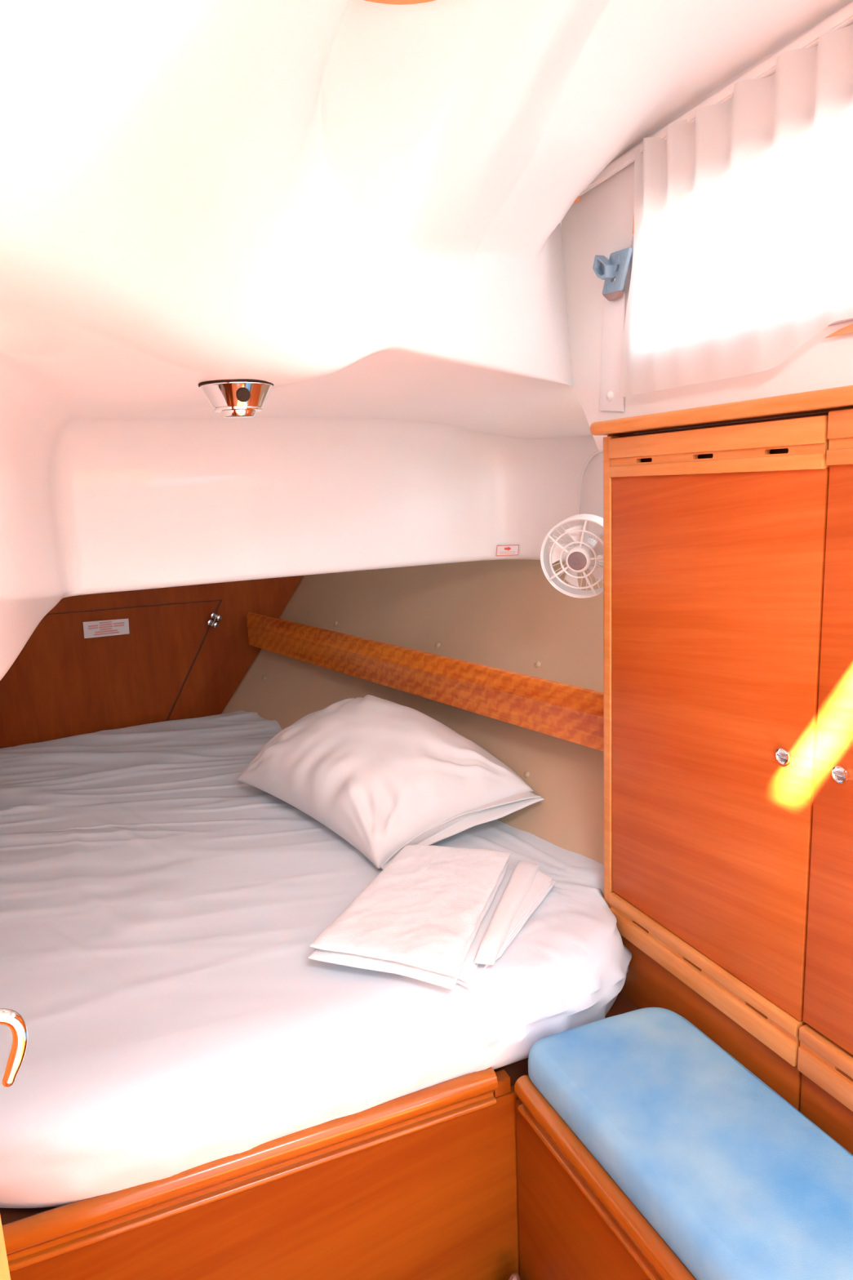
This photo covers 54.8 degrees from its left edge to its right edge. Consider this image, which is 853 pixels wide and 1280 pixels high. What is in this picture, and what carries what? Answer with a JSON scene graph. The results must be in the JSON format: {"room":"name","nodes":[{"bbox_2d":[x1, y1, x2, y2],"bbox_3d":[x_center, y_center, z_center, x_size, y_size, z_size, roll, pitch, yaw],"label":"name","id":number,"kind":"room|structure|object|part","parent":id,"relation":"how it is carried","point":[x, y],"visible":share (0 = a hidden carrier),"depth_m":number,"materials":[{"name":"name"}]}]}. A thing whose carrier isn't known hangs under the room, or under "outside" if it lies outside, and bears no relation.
{"room":"ship interior","nodes":[
{"label":"ship interior","id":0,"kind":"room"},
{"bbox_2d":[47,575,302,720],"bbox_3d":[-1.297,0.042,3.564,2.250,1.300,0.020,-7,12,-23],"label":"wall","id":1,"kind":"structure","parent":0,"point":[224,656],"depth_m":3.71,"materials":[{"name":"brown wood"}]},
{"bbox_2d":[0,599,222,748],"bbox_3d":[-1.436,0.181,3.506,1.280,0.700,0.048,-7,12,-23],"label":"hatch","id":2,"kind":"object","parent":1,"relation":"attached to","point":[63,683],"visible":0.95,"depth_m":3.53,"materials":[{"name":"brown wood"}]},
{"bbox_2d":[82,618,128,638],"bbox_3d":[-1.359,-0.051,3.495,0.183,0.070,0.002,-7,12,-23],"label":"sticker","id":3,"kind":"object","parent":2,"relation":"attached to","point":[111,627],"visible":1,"depth_m":3.49,"materials":[{"name":"white paper"}]},
{"bbox_2d":[88,621,124,635],"bbox_3d":[-1.358,-0.051,3.495,0.145,0.054,0.001,-7,12,-23],"label":"print","id":4,"kind":"object","parent":3,"relation":"attached to","point":[95,628],"depth_m":3.49,"materials":[{"name":"red"}]},
{"bbox_2d":[0,991,639,1225],"bbox_3d":[-0.428,1.192,1.603,1.978,0.500,0.130,-7,12,-23],"label":"bed base","id":5,"kind":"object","parent":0,"point":[622,1004],"depth_m":1.77,"materials":[{"name":"brown wood"}]},
{"bbox_2d":[0,710,631,1208],"bbox_3d":[-0.788,0.647,2.521,2.223,0.254,2.433,-7,12,-23],"label":"mattress","id":6,"kind":"object","parent":5,"relation":"on","point":[162,911],"visible":0.8,"depth_m":1.72,"materials":[{"name":"white fabric"}]},
{"bbox_2d":[235,694,545,869],"bbox_3d":[-0.139,0.366,2.484,0.519,0.301,0.917,-11,14,-38],"label":"pillow","id":7,"kind":"object","parent":6,"relation":"on","point":[385,776],"visible":0.99,"depth_m":2.30,"materials":[{"name":"white fabric"}]},
{"bbox_2d":[360,869,514,988],"bbox_3d":[-0.009,0.625,1.898,0.359,0.026,0.478,1,11,19],"label":"sheet","id":8,"kind":"object","parent":6,"relation":"on","point":[469,966],"visible":0.09,"depth_m":1.74,"materials":[{"name":"white fabric"}]},
{"bbox_2d":[308,844,511,989],"bbox_3d":[-0.009,0.595,1.874,0.317,0.058,0.528,1,11,19],"label":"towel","id":9,"kind":"object","parent":8,"relation":"on","point":[420,917],"visible":1,"depth_m":1.76,"materials":[{"name":"white fabric"}]},
{"bbox_2d":[474,860,555,968],"bbox_3d":[0.213,0.606,1.861,0.104,0.045,0.458,1,11,18],"label":"folded pillowcase","id":10,"kind":"object","parent":6,"relation":"on","point":[527,886],"visible":1,"depth_m":1.85,"materials":[{"name":"white fabric"}]},
{"bbox_2d":[221,559,604,864],"bbox_3d":[-0.008,0.096,2.936,0.954,1.332,2.545,-11,14,-38],"label":"wall","id":11,"kind":"structure","parent":0,"point":[505,615],"depth_m":2.84,"materials":[{"name":"beige paint"}]},
{"bbox_2d":[246,612,604,751],"bbox_3d":[-0.056,0.077,2.873,0.183,0.150,2.279,-10,13,-36],"label":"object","id":12,"kind":"object","parent":11,"relation":"attached to","point":[570,713],"visible":0.88,"depth_m":2.56,"materials":[{"name":"brown wood"}]},
{"bbox_2d":[524,770,530,777],"bbox_3d":[0.295,0.394,2.419,0.015,0.019,0.020,-7,12,-23],"label":"cap","id":13,"kind":"object","parent":11,"relation":"attached to","point":[526,774],"visible":1,"depth_m":2.41,"materials":[{"name":"beige plastic"}]},
{"bbox_2d":[534,661,540,667],"bbox_3d":[0.350,0.077,2.591,0.015,0.019,0.020,-7,12,-23],"label":"cap","id":14,"kind":"object","parent":11,"relation":"attached to","point":[537,664],"visible":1,"depth_m":2.59,"materials":[{"name":"beige plastic"}]},
{"bbox_2d":[576,450,603,525],"bbox_3d":[0.499,-0.378,2.312,0.014,0.320,0.265,-8,12,-26],"label":"fan cord","id":15,"kind":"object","parent":11,"relation":"attached to","point":[595,453],"depth_m":2.39,"materials":[{"name":"white plastic"}]},
{"bbox_2d":[0,0,852,679],"bbox_3d":[-0.041,-0.503,1.509,1.757,0.943,2.061,-7,12,-23],"label":"ceiling","id":16,"kind":"structure","parent":0,"point":[356,210],"depth_m":1.29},
{"bbox_2d":[198,378,273,418],"bbox_3d":[-0.321,-0.411,1.399,0.125,0.063,0.125,-7,12,-23],"label":"ceiling lamp","id":17,"kind":"object","parent":16,"relation":"attached to","point":[239,398],"visible":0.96,"depth_m":1.36,"materials":[{"name":"silver metal"}]},
{"bbox_2d":[364,0,435,4],"bbox_3d":[-0.037,-0.821,0.873,0.314,0.120,0.314,-7,12,-23],"label":"round cover","id":18,"kind":"object","parent":16,"relation":"attached to","point":[384,2],"visible":1,"depth_m":1.02,"materials":[{"name":"orange wood"}]},
{"bbox_2d":[496,544,519,555],"bbox_3d":[0.265,-0.293,2.688,0.077,0.034,0.002,0,11,12],"label":"sticker","id":19,"kind":"object","parent":16,"relation":"attached to","point":[501,550],"visible":1,"depth_m":2.69,"materials":[{"name":"white paper"}]},
{"bbox_2d":[540,514,603,598],"bbox_3d":[0.404,-0.226,2.136,0.208,0.207,0.308,-1,11,10],"label":"fan","id":20,"kind":"object","parent":16,"relation":"attached to","point":[585,553],"visible":0.82,"depth_m":2.03,"materials":[{"name":"white plastic"}]},
{"bbox_3d":[0.339,-0.214,2.059,0.057,0.051,0.021,2,12,23],"label":"blade","id":21,"kind":"part","parent":20,"relation":"part of","materials":[{"name":"white plastic"}]},
{"bbox_3d":[0.367,-0.164,2.069,0.011,0.065,0.049,-9,13,-31],"label":"blade","id":22,"kind":"part","parent":20,"relation":"part of","materials":[{"name":"white plastic"}]},
{"bbox_3d":[0.367,-0.256,2.026,0.058,0.053,0.012,-3,11,-3],"label":"blade","id":23,"kind":"part","parent":20,"relation":"part of","materials":[{"name":"white plastic"}]},
{"bbox_3d":[0.398,-0.216,2.064,0.076,0.077,0.073,2,12,22],"label":"motor","id":24,"kind":"part","parent":20,"relation":"part of","materials":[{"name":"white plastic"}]},
{"bbox_3d":[0.426,-0.166,2.037,0.064,0.047,0.029,2,12,24],"label":"blade","id":25,"kind":"part","parent":20,"relation":"part of","materials":[{"name":"white plastic"}]},
{"bbox_3d":[0.427,-0.232,2.010,0.051,0.057,0.030,4,12,30],"label":"blade","id":26,"kind":"part","parent":20,"relation":"part of","materials":[{"name":"white plastic"}]},
{"bbox_2d":[560,1,852,450],"bbox_3d":[0.822,-0.598,0.929,0.030,0.640,2.380,-7,12,-23],"label":"wall","id":27,"kind":"structure","parent":0,"point":[601,223],"depth_m":1.75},
{"bbox_2d":[600,292,625,411],"bbox_3d":[0.407,-0.631,1.818,0.011,0.252,0.088,-7,12,-23],"label":"strap","id":28,"kind":"object","parent":27,"relation":"hanging from","point":[614,312],"visible":0.96,"depth_m":1.81,"materials":[{"name":"white fabric"}]},
{"bbox_2d":[572,2,852,204],"bbox_3d":[0.674,-0.888,1.102,0.012,0.061,1.700,-7,12,-23],"label":"track","id":29,"kind":"object","parent":27,"relation":"attached to","point":[844,17],"visible":0.59,"depth_m":1.38,"materials":[{"name":"white plastic"}]},
{"bbox_2d":[620,24,852,397],"bbox_3d":[0.651,-0.662,1.185,0.036,0.475,1.195,-7,12,-23],"label":"curtain","id":30,"kind":"object","parent":29,"relation":"hanging from","point":[743,254],"visible":1,"depth_m":1.41,"materials":[{"name":"white fabric"}]},
{"bbox_2d":[630,213,852,337],"bbox_3d":[0.691,-0.646,1.194,0.032,0.359,1.218,-7,12,-23],"label":"window","id":31,"kind":"structure","parent":27,"relation":"in","point":[849,329],"depth_m":1.30,"materials":[{"name":"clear glass"}]},
{"bbox_2d":[592,247,632,301],"bbox_3d":[0.395,-0.772,1.739,0.038,0.095,0.096,-7,12,-23],"label":"clip","id":32,"kind":"object","parent":31,"relation":"attached to","point":[616,267],"visible":1,"depth_m":1.74,"materials":[{"name":"blue plastic"}]},
{"bbox_3d":[0.377,-0.794,1.754,0.022,0.055,0.047,-7,12,-23],"label":"lever","id":33,"kind":"part","parent":32,"relation":"part of","materials":[{"name":"grey plastic"}]},
{"bbox_3d":[0.403,-0.778,1.740,0.009,0.081,0.093,-7,12,-23],"label":"plate","id":34,"kind":"part","parent":32,"relation":"part of","materials":[{"name":"grey plastic"}]},
{"bbox_3d":[0.062,1.626,0.705,2.300,0.040,1.920,-7,12,-23],"label":"floor","id":35,"kind":"structure","parent":0,"visible":0},
{"bbox_2d":[0,1008,28,1279],"bbox_3d":[-0.626,0.601,0.570,0.687,2.040,0.110,-12,14,-41],"label":"door","id":36,"kind":"structure","parent":35,"relation":"on","point":[10,1018],"depth_m":0.71,"materials":[{"name":"brown wood"}]},
{"bbox_3d":[-0.418,0.356,0.701,0.146,0.075,0.027,-4,11,-7],"label":"lever handle","id":37,"kind":"part","parent":36,"relation":"part of","materials":[{"name":"silver metal"}]},
{"bbox_2d":[1,1066,519,1279],"bbox_3d":[-0.429,1.198,1.487,1.367,0.550,0.052,-7,12,-22],"label":"berth front","id":38,"kind":"object","parent":35,"relation":"on","point":[421,1184],"visible":0.91,"depth_m":1.56,"materials":[{"name":"brown wood"}]},
{"bbox_2d":[506,1272,521,1279],"bbox_3d":[0.172,1.363,1.676,0.111,0.105,0.095,-7,12,-23],"label":"plastic bag","id":39,"kind":"object","parent":35,"relation":"on","point":[514,1276],"visible":1,"depth_m":1.69,"materials":[{"name":"plastic"}]},
{"bbox_2d":[514,1074,696,1279],"bbox_3d":[0.721,1.250,0.982,0.390,0.540,1.792,-7,12,-23],"label":"bench","id":40,"kind":"object","parent":35,"relation":"on","point":[576,1223],"visible":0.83,"depth_m":1.51,"materials":[{"name":"brown wood"}]},
{"bbox_3d":[0.573,1.304,0.924,0.018,0.468,1.792,-7,12,-24],"label":"panel","id":41,"kind":"part","parent":40,"relation":"part of","materials":[{"name":"brown wood"}]},
{"bbox_2d":[528,1007,852,1279],"bbox_3d":[0.704,0.944,0.944,0.351,0.089,1.734,-7,12,-23],"label":"seat cushion","id":42,"kind":"object","parent":40,"relation":"on","point":[738,1182],"visible":1,"depth_m":1.36,"materials":[{"name":"blue fabric"}]},
{"bbox_2d":[603,408,852,1155],"bbox_3d":[0.848,0.571,1.157,0.149,1.798,1.812,-7,12,-23],"label":"wardrobe","id":43,"kind":"object","parent":35,"relation":"on","point":[728,548],"visible":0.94,"depth_m":1.51,"materials":[{"name":"brown wood"}]},
{"bbox_3d":[0.423,0.143,1.881,0.032,1.183,0.033,-7,12,-23],"label":"corner post","id":44,"kind":"part","parent":43,"relation":"part of","materials":[{"name":"brown wood"}]},
{"bbox_3d":[0.482,0.232,1.926,0.128,1.388,0.018,-7,12,-23],"label":"panel","id":45,"kind":"part","parent":43,"relation":"part of","materials":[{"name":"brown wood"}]},
{"bbox_3d":[0.555,0.697,1.712,0.027,0.047,0.542,-7,12,-23],"label":"rail","id":46,"kind":"part","parent":43,"relation":"part of","materials":[{"name":"brown wood"}]},
{"bbox_3d":[0.553,0.648,1.703,0.027,0.027,0.542,-7,12,-23],"label":"rail","id":47,"kind":"part","parent":43,"relation":"part of","materials":[{"name":"brown wood"}]},
{"bbox_3d":[0.574,1.044,1.787,0.016,0.657,0.556,-7,12,-23],"label":"panel","id":48,"kind":"part","parent":43,"relation":"part of","materials":[{"name":"brown wood"}]},
{"bbox_3d":[0.510,-0.366,1.510,0.027,0.042,0.542,-7,12,-23],"label":"rail","id":49,"kind":"part","parent":43,"relation":"part of","materials":[{"name":"brown wood"}]},
{"bbox_3d":[0.512,-0.319,1.519,0.027,0.024,0.542,-7,12,-23],"label":"rail","id":50,"kind":"part","parent":43,"relation":"part of","materials":[{"name":"brown wood"}]},
{"bbox_3d":[0.536,0.161,1.612,0.018,0.960,0.542,-7,12,-23],"label":"door","id":51,"kind":"part","parent":43,"relation":"part of","materials":[{"name":"brown wood"}]},
{"bbox_2d":[590,385,852,435],"bbox_3d":[0.765,-0.322,0.978,0.103,0.027,1.840,-7,12,-23],"label":"cabinet top","id":52,"kind":"structure","parent":43,"relation":"on","point":[837,398],"depth_m":1.41,"materials":[{"name":"brown wood"}]},
{"bbox_3d":[0.787,0.783,1.203,0.027,0.047,0.578,-7,12,-23],"label":"rail","id":53,"kind":"part","parent":43,"relation":"part of","materials":[{"name":"brown wood"}]},
{"bbox_3d":[0.785,0.735,1.194,0.027,0.027,0.578,-7,12,-23],"label":"rail","id":54,"kind":"part","parent":43,"relation":"part of","materials":[{"name":"brown wood"}]},
{"bbox_3d":[0.809,1.132,1.272,0.016,0.657,0.578,-7,12,-23],"label":"panel","id":55,"kind":"part","parent":43,"relation":"part of","materials":[{"name":"brown wood"}]},
{"bbox_3d":[0.768,0.242,1.102,0.018,0.960,0.578,-7,12,-23],"label":"door","id":56,"kind":"part","parent":43,"relation":"part of","materials":[{"name":"brown wood"}]},
{"bbox_3d":[0.744,-0.237,1.009,0.027,0.024,0.578,-7,12,-23],"label":"rail","id":57,"kind":"part","parent":43,"relation":"part of","materials":[{"name":"brown wood"}]},
{"bbox_3d":[0.742,-0.284,1.000,0.027,0.042,0.578,-7,12,-23],"label":"rail","id":58,"kind":"part","parent":43,"relation":"part of","materials":[{"name":"brown wood"}]}
]}

